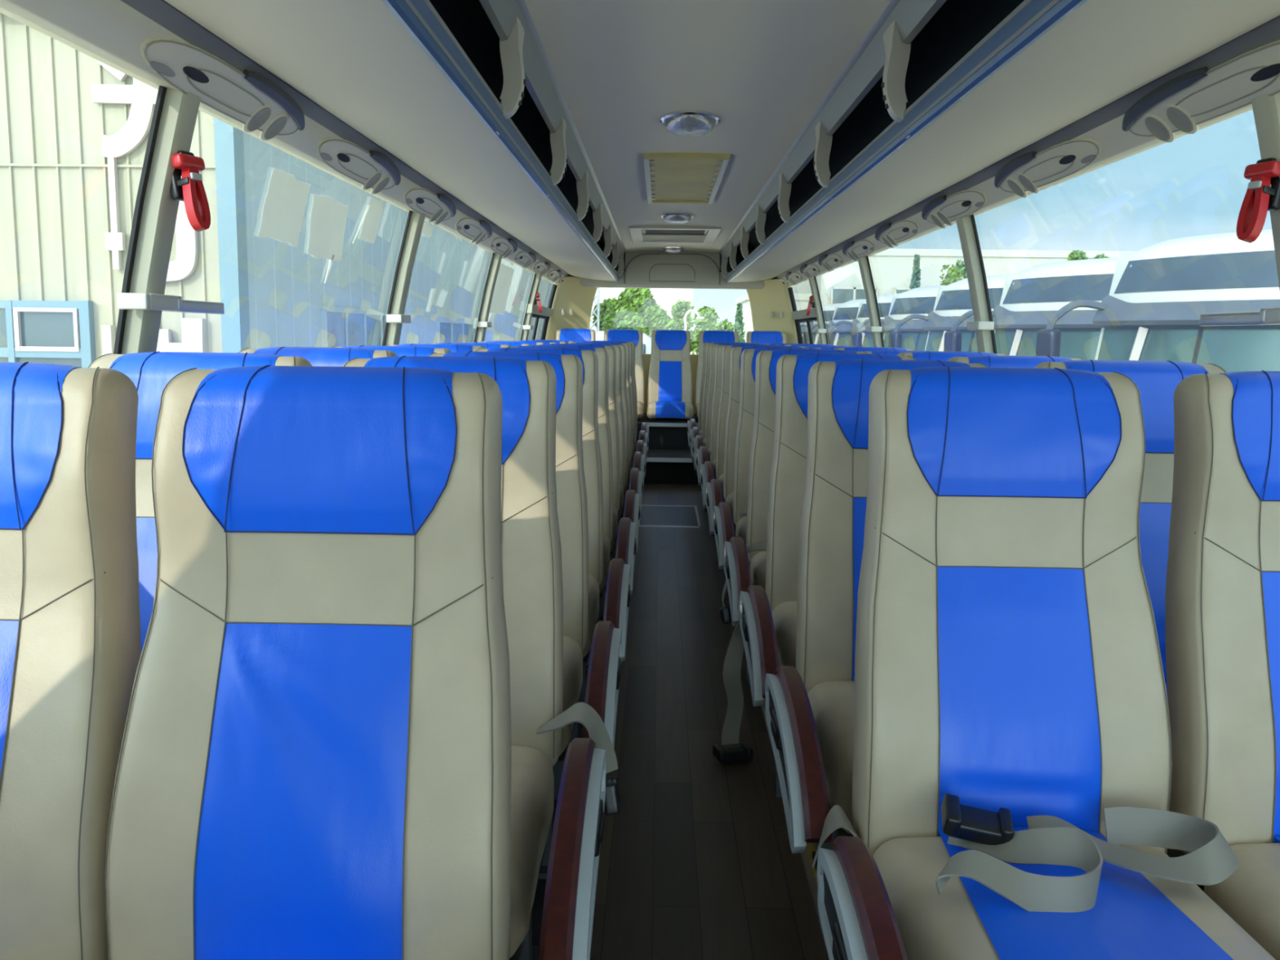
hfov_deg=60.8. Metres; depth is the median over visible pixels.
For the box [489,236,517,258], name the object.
console
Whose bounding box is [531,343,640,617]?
seat
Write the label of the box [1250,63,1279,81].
light
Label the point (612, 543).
seat cushion
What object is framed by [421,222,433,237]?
paper scrap
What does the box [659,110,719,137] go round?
ceiling lamp
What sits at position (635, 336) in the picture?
seat
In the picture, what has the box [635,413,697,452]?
step
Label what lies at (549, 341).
seat
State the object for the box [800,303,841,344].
coach
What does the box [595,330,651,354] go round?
van
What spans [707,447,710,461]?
seat cushion
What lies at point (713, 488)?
seat
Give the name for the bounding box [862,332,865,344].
curtain
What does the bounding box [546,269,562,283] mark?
console
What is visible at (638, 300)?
tree
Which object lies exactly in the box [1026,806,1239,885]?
belt
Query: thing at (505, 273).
paper scrap
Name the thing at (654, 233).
ceiling vent
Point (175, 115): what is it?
window pillar
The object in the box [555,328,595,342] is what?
seat
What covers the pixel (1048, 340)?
mirror
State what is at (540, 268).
console
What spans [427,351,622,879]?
seat
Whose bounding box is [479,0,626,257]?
trim
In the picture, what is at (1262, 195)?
hammer
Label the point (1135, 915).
seat cushion
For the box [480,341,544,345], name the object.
seat
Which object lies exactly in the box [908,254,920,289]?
tree
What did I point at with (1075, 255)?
tree
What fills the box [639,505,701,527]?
floor hatch
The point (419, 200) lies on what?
light
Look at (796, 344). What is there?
seat
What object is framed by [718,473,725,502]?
seat cushion
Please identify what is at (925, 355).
seat
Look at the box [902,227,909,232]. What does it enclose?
light
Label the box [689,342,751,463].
seat
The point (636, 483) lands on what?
seat
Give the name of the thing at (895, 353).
seat
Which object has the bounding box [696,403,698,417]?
seat cushion
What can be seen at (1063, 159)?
light
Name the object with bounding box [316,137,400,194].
console
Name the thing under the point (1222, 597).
seat
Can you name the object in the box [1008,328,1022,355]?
curtain
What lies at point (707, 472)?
seat
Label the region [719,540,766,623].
belt
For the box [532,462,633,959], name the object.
floor
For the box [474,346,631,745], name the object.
seat
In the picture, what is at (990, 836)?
belt
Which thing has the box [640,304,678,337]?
tree
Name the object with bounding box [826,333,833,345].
mirror
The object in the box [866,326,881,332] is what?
bracket
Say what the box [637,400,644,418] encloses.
seat cushion
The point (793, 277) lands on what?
console
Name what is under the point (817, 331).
bracket
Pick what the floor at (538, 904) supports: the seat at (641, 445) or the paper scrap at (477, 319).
the seat at (641, 445)
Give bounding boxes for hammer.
[169,150,210,231]
[533,292,542,312]
[805,295,814,315]
[1235,157,1279,243]
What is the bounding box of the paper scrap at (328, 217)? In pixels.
[306,194,347,284]
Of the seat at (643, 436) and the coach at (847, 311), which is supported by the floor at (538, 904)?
the seat at (643, 436)
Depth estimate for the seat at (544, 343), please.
6.63 m
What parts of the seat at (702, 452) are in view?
frame, armrest, backrest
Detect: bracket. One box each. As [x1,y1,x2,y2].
[116,293,224,314]
[386,314,410,323]
[477,321,491,327]
[523,325,533,329]
[815,328,826,333]
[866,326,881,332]
[966,321,994,330]
[1199,306,1279,326]
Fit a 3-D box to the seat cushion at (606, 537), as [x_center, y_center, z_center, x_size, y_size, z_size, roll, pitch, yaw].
[-0.318,0.268,3.628,0.433,0.162,0.490,1,8,1]
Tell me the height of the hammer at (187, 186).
0.158 m
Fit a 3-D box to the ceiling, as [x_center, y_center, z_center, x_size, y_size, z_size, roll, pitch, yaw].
[0.184,-1.334,3.982,0.860,0.048,12.650,1,8,1]
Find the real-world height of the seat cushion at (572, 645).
0.162 m
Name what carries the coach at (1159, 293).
on the ground
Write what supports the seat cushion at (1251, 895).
on the seat at (1222, 597)
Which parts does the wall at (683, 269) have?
inset panel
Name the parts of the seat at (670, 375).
frame, seat panel, panel, headrest panel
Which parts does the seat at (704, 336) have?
headrest panel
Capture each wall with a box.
[545,276,597,340]
[554,243,791,289]
[642,354,698,413]
[746,279,798,343]
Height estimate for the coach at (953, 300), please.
3.190 m
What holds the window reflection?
attached to the window
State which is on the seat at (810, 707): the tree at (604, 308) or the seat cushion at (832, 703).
the seat cushion at (832, 703)
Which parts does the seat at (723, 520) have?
frame, armrest, backrest, headrest panel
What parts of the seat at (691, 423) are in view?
frame, armrest, backrest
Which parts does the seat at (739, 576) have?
plate, frame, armrest, backrest, headrest panel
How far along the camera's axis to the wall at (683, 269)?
10.12 m
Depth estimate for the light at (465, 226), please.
5.02 m
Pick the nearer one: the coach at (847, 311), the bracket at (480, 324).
the bracket at (480, 324)
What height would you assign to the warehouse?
6.350 m
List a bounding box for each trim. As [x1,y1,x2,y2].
[0,0,564,284]
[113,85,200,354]
[120,0,569,276]
[382,210,425,346]
[473,252,502,342]
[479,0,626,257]
[520,273,542,340]
[525,284,557,340]
[646,422,697,426]
[647,457,692,462]
[718,0,946,258]
[724,570,829,959]
[774,15,1279,279]
[782,104,1252,286]
[787,287,817,344]
[808,275,828,344]
[857,255,884,347]
[955,214,996,353]
[1251,92,1279,290]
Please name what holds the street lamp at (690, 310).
on the ground
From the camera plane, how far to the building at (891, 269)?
58.73 m
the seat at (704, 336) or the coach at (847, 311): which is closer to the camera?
the seat at (704, 336)
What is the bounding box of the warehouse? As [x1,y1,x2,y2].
[0,13,553,368]
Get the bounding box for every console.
[140,36,305,141]
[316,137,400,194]
[403,187,456,225]
[455,217,492,244]
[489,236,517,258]
[514,250,536,268]
[532,261,551,275]
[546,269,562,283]
[558,276,566,284]
[775,278,788,287]
[785,271,802,284]
[800,263,821,279]
[817,253,844,271]
[842,239,875,262]
[875,219,919,248]
[921,189,986,228]
[994,138,1102,197]
[1122,40,1279,142]
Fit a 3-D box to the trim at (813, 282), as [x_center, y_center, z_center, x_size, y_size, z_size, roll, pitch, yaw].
[1.380,-1.214,8.372,0.222,0.790,0.110,1,8,1]
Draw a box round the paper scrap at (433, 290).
[427,288,435,312]
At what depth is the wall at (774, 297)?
10.06 m
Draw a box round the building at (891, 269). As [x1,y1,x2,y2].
[791,248,1134,308]
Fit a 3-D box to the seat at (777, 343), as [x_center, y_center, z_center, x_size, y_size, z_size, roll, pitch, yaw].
[1.118,-0.499,8.099,0.433,1.028,0.745,1,7,1]
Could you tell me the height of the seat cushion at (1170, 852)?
0.162 m
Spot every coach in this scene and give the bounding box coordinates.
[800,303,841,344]
[800,307,813,343]
[804,298,866,346]
[826,293,901,346]
[850,286,938,351]
[888,275,1006,351]
[943,257,1118,359]
[1035,229,1279,372]
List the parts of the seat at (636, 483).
headrest panel, backrest, armrest, frame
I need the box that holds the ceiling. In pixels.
[524,0,891,253]
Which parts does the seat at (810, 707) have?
plate, frame, armrest, frame, panel, backrest, headrest panel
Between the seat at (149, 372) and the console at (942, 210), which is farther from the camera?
the console at (942, 210)
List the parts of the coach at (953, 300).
mirror arm, glass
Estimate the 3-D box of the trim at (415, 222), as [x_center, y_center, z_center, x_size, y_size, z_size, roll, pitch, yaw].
[-0.941,-0.705,4.298,0.222,0.790,0.110,1,8,1]
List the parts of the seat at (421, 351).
backrest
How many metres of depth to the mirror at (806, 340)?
26.68 m
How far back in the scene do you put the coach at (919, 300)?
19.38 m
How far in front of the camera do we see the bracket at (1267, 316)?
2.33 m
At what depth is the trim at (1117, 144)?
2.83 m
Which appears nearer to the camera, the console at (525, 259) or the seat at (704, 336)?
the console at (525, 259)
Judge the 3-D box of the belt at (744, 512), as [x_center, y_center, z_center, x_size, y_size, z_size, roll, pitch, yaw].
[0.452,0.124,4.036,0.178,0.049,0.047,0,8,-8]
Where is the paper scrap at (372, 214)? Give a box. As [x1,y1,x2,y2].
[352,196,384,244]
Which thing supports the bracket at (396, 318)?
attached to the wall
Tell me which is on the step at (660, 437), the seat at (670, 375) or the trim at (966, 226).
the seat at (670, 375)
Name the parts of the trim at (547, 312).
slider frame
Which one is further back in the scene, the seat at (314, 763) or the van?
the van
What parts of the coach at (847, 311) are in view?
mirror arm, glass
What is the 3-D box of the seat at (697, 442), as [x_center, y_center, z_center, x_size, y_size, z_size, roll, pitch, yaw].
[0.581,-0.319,6.672,0.528,1.027,0.887,1,8,1]
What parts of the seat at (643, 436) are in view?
headrest panel, backrest, armrest, frame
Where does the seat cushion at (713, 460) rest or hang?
on the seat at (702, 452)
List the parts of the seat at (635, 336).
headrest panel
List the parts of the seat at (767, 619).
plate, frame, armrest, backrest, headrest panel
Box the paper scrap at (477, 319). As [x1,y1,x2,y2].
[474,318,478,328]
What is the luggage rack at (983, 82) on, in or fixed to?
attached to the ceiling
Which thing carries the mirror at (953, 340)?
attached to the coach at (1030, 297)
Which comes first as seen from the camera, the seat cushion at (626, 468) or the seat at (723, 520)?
the seat at (723, 520)
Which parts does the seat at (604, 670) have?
headrest panel, backrest, frame, armrest, frame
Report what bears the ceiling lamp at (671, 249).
attached to the ceiling
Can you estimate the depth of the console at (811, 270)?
8.02 m
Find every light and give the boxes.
[182,66,208,83]
[337,153,350,162]
[416,197,424,204]
[463,224,469,229]
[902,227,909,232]
[961,200,971,206]
[1058,155,1075,164]
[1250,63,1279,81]
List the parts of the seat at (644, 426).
headrest panel, backrest, armrest, frame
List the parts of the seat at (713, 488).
frame, armrest, backrest, headrest panel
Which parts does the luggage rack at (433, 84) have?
edge trim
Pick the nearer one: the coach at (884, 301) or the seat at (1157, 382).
the seat at (1157, 382)
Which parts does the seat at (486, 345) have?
backrest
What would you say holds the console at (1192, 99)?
attached to the luggage rack at (983, 82)
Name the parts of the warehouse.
pane, white sash, pane, pane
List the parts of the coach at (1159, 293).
mirror arm, glass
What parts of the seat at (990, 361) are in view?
backrest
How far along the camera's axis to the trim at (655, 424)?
9.20 m
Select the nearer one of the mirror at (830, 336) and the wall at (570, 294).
the wall at (570, 294)
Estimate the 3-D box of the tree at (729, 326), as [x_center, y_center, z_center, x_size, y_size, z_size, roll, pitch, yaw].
[4.264,-6.623,55.628,1.898,3.185,1.355,-5,9,-36]
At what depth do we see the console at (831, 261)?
7.04 m
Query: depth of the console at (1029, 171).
3.11 m
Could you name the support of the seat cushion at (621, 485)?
on the seat at (636, 483)
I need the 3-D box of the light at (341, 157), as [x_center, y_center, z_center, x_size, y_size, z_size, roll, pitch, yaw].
[-0.838,-0.910,3.079,0.020,0.020,0.110,1,8,1]
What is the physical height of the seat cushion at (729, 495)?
0.162 m
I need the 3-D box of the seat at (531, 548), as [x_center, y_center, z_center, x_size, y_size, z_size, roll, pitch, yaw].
[-0.307,0.336,1.627,0.528,1.025,0.894,1,7,1]
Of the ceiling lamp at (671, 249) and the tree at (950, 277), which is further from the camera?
the tree at (950, 277)
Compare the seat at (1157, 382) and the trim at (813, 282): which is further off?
the trim at (813, 282)
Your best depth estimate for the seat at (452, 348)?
3.92 m
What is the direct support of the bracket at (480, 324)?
attached to the wall
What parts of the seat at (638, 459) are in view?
headrest panel, backrest, armrest, frame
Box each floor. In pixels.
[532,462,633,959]
[590,483,828,959]
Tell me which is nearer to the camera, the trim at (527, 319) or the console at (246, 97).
the console at (246, 97)
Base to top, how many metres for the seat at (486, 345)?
1.033 m
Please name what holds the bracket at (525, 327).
attached to the wall
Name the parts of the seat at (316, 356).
backrest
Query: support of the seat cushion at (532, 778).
on the seat at (531, 548)
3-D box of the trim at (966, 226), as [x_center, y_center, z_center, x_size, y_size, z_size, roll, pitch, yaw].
[1.299,-0.662,4.189,0.222,0.790,0.110,1,8,1]
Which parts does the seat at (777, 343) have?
headrest panel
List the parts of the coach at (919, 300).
mirror arm, glass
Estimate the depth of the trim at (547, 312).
9.53 m
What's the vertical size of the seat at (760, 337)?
1.022 m
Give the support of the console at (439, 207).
attached to the luggage rack at (433, 84)
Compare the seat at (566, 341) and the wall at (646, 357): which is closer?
the seat at (566, 341)
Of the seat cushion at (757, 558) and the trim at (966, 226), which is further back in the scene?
the trim at (966, 226)
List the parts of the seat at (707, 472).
frame, armrest, backrest, headrest panel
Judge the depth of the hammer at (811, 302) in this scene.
8.38 m
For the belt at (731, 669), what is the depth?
2.93 m
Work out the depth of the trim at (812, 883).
2.33 m
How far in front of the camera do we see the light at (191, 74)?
2.10 m
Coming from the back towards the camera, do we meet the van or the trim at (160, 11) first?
the van
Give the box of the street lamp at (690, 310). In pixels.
[683,309,703,330]
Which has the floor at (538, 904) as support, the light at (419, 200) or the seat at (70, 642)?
the seat at (70, 642)
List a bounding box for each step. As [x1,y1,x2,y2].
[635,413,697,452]
[644,448,697,484]
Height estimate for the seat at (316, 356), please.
1.048 m
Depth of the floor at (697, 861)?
2.72 m
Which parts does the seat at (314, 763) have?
panel, headrest panel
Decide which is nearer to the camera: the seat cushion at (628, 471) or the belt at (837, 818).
the belt at (837, 818)
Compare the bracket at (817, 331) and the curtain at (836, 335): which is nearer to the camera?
the bracket at (817, 331)
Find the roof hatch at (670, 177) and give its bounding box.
[643,152,729,204]
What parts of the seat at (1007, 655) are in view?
plate, frame, armrest, backrest, headrest panel, panel, seat panel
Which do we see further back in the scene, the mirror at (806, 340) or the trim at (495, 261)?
the mirror at (806, 340)
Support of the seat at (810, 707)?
on the floor
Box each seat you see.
[0,361,141,959]
[88,351,312,652]
[104,364,511,959]
[239,346,397,366]
[331,345,451,356]
[342,355,606,959]
[386,343,485,352]
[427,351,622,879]
[437,342,510,348]
[474,342,529,346]
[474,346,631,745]
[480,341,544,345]
[509,345,636,671]
[514,340,566,343]
[530,341,555,344]
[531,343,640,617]
[534,339,574,343]
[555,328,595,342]
[569,342,647,518]
[572,343,643,568]
[573,342,645,546]
[585,340,649,489]
[586,341,648,498]
[603,328,644,421]
[646,329,693,422]
[687,342,731,453]
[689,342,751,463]
[692,342,758,475]
[695,330,738,420]
[696,344,735,491]
[700,344,783,511]
[706,346,810,536]
[713,347,832,569]
[724,349,866,626]
[739,352,915,706]
[746,330,786,344]
[764,342,795,345]
[764,359,987,872]
[784,343,839,346]
[798,345,850,348]
[813,346,848,350]
[817,366,1275,959]
[833,346,915,351]
[863,350,926,355]
[896,351,1008,360]
[947,355,1084,368]
[1034,359,1226,857]
[1164,370,1279,959]
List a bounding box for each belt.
[536,702,620,815]
[712,619,753,764]
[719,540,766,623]
[738,507,746,516]
[811,804,857,867]
[935,793,1102,912]
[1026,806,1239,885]
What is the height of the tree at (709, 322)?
3.671 m
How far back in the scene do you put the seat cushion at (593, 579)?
2.92 m
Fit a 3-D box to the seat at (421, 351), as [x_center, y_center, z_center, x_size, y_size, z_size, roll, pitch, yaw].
[-0.766,0.144,3.042,0.433,1.029,0.727,1,8,1]
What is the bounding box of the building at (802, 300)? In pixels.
[735,293,812,342]
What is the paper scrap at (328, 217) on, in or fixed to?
attached to the window
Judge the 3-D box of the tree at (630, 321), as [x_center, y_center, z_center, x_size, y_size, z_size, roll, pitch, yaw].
[-0.461,-4.797,40.671,1.836,3.366,1.908,-4,9,-32]
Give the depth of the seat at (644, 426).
7.89 m
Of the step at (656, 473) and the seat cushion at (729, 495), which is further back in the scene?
the step at (656, 473)
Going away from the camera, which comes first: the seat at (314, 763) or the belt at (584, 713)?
the seat at (314, 763)
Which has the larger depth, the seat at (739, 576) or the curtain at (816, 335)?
the curtain at (816, 335)
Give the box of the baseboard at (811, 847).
[764,697,817,886]
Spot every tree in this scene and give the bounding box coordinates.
[591,297,619,331]
[603,288,658,333]
[611,306,646,333]
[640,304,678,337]
[671,298,694,351]
[682,306,726,355]
[718,318,733,331]
[733,302,745,342]
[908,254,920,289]
[939,259,967,285]
[1066,249,1088,261]
[1093,253,1110,258]
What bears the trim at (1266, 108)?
attached to the wall
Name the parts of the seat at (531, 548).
headrest panel, backrest, frame, armrest, frame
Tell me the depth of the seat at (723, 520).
4.21 m
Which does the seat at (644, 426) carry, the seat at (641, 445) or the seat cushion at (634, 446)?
the seat cushion at (634, 446)
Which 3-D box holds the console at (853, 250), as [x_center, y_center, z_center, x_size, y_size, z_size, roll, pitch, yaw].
[1.216,-1.286,6.076,0.097,0.099,0.808,1,8,1]
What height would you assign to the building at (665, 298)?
10.620 m
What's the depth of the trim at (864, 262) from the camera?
6.23 m
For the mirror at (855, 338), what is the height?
0.440 m
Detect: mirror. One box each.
[804,333,809,343]
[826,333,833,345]
[850,333,862,346]
[888,332,902,348]
[943,331,961,351]
[1035,328,1061,356]
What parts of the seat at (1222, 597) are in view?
frame, headrest panel, panel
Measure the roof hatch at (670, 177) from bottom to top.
0.026 m
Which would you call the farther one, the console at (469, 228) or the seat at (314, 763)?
the console at (469, 228)
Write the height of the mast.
5.218 m
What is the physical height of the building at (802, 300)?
4.720 m
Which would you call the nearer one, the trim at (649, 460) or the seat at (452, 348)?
the seat at (452, 348)
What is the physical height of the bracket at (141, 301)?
0.032 m
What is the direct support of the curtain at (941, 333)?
hanging from the coach at (953, 300)
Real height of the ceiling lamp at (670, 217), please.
0.053 m
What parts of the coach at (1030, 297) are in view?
mirror arm, glass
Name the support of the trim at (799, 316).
attached to the wall
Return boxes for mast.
[589,288,599,330]
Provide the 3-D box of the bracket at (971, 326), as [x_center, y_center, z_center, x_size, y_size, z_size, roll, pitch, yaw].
[1.308,-0.602,4.265,0.063,0.032,0.307,1,8,1]
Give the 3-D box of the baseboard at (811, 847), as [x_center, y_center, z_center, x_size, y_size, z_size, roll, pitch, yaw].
[0.393,0.684,3.260,0.004,0.076,10.700,1,8,1]
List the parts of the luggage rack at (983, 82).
edge trim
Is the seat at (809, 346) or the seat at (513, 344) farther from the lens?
the seat at (809, 346)
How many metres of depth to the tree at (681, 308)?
56.00 m
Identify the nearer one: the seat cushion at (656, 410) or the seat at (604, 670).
the seat at (604, 670)
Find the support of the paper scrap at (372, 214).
attached to the window
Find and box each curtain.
[813,333,819,344]
[833,333,839,345]
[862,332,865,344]
[938,330,946,351]
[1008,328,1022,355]
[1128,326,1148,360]
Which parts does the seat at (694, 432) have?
frame, armrest, backrest, headrest panel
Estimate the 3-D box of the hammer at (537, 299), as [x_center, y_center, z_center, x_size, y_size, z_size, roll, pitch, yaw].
[-0.796,-1.380,8.479,0.076,0.158,0.069,1,8,2]
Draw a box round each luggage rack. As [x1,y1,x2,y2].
[164,0,624,281]
[720,0,1279,283]
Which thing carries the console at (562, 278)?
attached to the luggage rack at (433, 84)
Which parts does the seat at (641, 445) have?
headrest panel, backrest, armrest, frame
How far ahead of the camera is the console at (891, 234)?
5.08 m
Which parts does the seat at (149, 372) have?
panel, headrest panel, backrest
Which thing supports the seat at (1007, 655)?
on the floor
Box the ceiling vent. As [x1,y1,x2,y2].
[628,225,721,243]
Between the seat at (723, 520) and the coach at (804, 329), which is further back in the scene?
the coach at (804, 329)
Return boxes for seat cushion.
[509,745,554,957]
[559,635,582,755]
[582,573,599,657]
[599,533,610,594]
[609,505,617,552]
[617,483,623,519]
[623,466,627,494]
[627,454,631,478]
[631,444,634,465]
[633,435,635,453]
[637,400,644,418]
[646,400,693,419]
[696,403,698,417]
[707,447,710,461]
[712,458,716,479]
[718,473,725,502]
[725,492,736,536]
[735,516,750,568]
[750,551,766,591]
[772,600,796,668]
[807,680,854,834]
[872,835,1275,959]
[1166,848,1185,856]
[1204,842,1279,959]
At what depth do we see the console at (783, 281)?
9.74 m
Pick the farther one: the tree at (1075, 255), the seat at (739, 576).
the tree at (1075, 255)
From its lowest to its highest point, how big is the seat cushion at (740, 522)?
0.162 m
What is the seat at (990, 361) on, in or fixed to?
on the floor
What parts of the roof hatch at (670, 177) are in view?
rail, panel, rail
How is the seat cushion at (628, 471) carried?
on the seat at (641, 445)
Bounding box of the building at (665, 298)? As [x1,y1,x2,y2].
[590,288,693,354]
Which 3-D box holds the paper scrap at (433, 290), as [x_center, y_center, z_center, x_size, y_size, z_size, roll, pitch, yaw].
[-0.952,-0.821,4.987,0.024,0.111,0.074,1,8,1]
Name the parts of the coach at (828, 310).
glass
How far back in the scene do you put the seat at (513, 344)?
5.29 m
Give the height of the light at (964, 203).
0.020 m
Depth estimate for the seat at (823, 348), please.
5.65 m
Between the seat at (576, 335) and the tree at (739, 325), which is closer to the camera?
the seat at (576, 335)
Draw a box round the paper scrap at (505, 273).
[489,263,514,315]
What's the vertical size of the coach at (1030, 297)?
3.190 m
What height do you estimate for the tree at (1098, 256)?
6.348 m
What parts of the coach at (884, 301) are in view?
mirror arm, glass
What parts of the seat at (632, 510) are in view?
headrest panel, backrest, armrest, frame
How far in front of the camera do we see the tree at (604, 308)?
56.95 m
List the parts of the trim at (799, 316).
slider frame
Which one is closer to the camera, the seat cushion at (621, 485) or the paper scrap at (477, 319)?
the seat cushion at (621, 485)
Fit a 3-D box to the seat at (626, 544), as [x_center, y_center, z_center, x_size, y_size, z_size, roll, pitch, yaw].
[-0.268,0.072,3.632,0.528,1.032,0.888,1,8,1]
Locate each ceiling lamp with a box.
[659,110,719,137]
[660,212,693,223]
[662,245,684,253]
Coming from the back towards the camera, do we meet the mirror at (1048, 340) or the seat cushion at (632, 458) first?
the mirror at (1048, 340)
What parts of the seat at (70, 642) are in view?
panel, headrest panel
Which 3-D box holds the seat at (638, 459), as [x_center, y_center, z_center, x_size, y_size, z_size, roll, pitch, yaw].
[-0.229,-0.195,5.661,0.528,1.032,0.910,1,7,1]
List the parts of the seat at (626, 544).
headrest panel, backrest, frame, armrest, frame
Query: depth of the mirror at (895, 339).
16.71 m
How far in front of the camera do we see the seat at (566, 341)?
7.96 m
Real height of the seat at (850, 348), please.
1.044 m
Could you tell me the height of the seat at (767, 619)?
1.022 m
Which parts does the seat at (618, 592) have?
headrest panel, backrest, frame, armrest, frame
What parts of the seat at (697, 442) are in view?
frame, armrest, backrest, headrest panel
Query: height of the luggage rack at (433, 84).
0.385 m
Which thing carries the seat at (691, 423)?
on the floor
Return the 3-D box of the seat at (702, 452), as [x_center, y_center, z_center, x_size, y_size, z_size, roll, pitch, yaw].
[0.568,-0.231,6.005,0.528,1.023,0.890,1,7,1]
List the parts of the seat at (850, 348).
backrest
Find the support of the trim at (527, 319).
attached to the wall
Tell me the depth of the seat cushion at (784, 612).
2.64 m
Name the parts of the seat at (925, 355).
backrest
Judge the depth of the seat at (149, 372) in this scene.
1.90 m
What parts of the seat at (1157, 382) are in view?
backrest, headrest panel, panel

